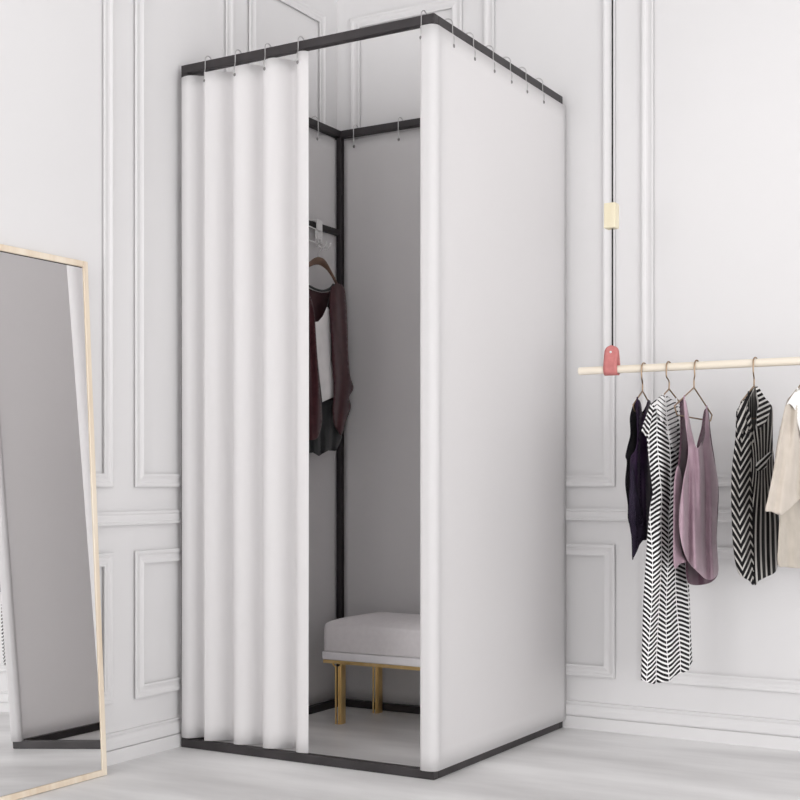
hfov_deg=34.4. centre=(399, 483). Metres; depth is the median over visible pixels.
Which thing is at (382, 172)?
curtain
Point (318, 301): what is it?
cardigan
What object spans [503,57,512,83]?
curtain hook
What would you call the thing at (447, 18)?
curtain hook
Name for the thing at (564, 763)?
floor
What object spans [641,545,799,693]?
trim
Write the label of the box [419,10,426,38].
curtain hook
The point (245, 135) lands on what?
curtain
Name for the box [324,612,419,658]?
cushion
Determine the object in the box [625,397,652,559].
slip
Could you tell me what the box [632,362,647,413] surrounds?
wire hanger
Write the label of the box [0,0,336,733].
wall
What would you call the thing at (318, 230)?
hook
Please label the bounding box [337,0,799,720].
wall
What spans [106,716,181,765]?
baseboard
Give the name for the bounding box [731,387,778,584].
striped shirt
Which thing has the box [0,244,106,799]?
mirror
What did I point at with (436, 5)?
trim
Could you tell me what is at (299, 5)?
trim
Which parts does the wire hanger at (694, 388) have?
frame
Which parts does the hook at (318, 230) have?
clip plate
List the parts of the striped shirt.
panel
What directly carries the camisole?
hanging from the wooden hanger at (318, 260)
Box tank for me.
[673,395,718,584]
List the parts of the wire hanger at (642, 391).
frame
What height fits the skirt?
0.190 m
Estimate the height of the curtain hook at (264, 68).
0.082 m
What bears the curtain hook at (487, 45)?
hanging from the frame
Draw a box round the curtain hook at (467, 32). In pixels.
[466,32,475,60]
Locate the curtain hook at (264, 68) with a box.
[263,43,270,70]
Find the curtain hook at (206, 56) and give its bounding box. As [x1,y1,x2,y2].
[203,56,210,81]
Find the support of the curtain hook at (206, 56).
hanging from the frame
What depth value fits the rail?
3.66 m
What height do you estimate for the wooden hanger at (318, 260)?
0.157 m
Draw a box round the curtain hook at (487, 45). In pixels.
[486,45,495,72]
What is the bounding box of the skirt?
[309,400,341,455]
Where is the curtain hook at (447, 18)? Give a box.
[445,18,454,47]
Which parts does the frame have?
post, post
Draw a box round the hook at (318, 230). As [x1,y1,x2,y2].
[309,219,330,249]
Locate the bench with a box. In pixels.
[322,612,419,724]
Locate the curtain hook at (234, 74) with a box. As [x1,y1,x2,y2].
[233,49,241,75]
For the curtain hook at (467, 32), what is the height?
0.082 m
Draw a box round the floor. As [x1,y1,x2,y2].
[17,707,799,799]
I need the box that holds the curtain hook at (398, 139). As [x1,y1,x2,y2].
[397,117,402,140]
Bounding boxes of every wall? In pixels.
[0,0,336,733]
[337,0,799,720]
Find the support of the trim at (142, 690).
attached to the wall at (51, 51)
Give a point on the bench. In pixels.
(379, 640)
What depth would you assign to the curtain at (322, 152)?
4.42 m
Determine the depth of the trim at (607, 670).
4.03 m
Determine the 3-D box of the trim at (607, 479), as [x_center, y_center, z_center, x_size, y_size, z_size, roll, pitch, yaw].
[0.473,-0.808,4.138,0.454,1.633,0.012,0,0,30]
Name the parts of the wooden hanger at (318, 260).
shoulder arm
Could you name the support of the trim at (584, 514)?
attached to the wall at (726, 73)
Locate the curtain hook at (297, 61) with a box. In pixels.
[296,36,303,63]
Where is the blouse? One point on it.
(783, 500)
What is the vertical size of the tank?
0.527 m
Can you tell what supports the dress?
hanging from the wire hanger at (667, 362)
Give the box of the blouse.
[765,387,799,567]
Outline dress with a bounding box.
[641,394,691,683]
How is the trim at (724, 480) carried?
attached to the wall at (726, 73)
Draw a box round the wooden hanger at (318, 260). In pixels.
[309,244,337,291]
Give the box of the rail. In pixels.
[578,0,799,375]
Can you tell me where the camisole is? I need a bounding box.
[315,293,333,401]
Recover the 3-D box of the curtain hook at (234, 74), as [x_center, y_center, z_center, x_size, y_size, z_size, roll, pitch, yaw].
[-0.463,-1.203,3.699,0.010,0.082,0.039,0,0,30]
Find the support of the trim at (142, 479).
attached to the wall at (51, 51)
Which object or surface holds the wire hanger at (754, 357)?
hanging from the rail
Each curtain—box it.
[181,51,308,752]
[309,129,335,705]
[344,129,419,705]
[420,24,565,771]
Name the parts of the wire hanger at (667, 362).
frame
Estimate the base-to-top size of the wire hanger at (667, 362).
0.142 m
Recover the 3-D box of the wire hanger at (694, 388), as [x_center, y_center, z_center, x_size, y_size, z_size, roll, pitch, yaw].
[0.811,-0.259,3.557,0.011,0.167,0.229,0,0,39]
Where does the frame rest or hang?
on the floor
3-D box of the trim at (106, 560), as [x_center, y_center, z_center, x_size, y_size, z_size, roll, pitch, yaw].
[-1.166,0.398,2.925,0.012,0.417,1.480,0,0,30]
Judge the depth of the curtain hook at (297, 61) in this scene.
3.58 m
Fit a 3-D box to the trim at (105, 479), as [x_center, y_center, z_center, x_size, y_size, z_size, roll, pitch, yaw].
[-1.166,-0.808,2.925,0.012,1.633,1.480,0,0,30]
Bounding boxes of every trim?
[96,0,113,486]
[97,510,180,525]
[99,553,113,705]
[135,0,233,486]
[135,548,180,698]
[249,0,325,135]
[350,0,461,139]
[484,0,614,486]
[566,508,779,522]
[566,543,614,678]
[641,0,730,486]
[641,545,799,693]
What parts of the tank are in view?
panel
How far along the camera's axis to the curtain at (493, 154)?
3.61 m
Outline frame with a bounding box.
[181,13,562,779]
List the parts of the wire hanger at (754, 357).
frame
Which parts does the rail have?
cord, wooden rod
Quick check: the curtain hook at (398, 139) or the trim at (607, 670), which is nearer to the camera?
the trim at (607, 670)
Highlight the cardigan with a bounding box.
[309,283,352,439]
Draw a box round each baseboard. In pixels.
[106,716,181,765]
[563,700,799,750]
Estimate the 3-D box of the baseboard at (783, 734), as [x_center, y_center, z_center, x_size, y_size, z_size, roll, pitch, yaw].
[1.933,0.729,3.284,5.000,0.086,0.014,0,0,30]
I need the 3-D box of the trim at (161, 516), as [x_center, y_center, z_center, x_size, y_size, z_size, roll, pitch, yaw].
[-1.629,0.096,2.130,0.014,0.038,5.600,0,0,30]
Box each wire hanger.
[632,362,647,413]
[664,361,679,402]
[674,360,712,421]
[740,357,756,418]

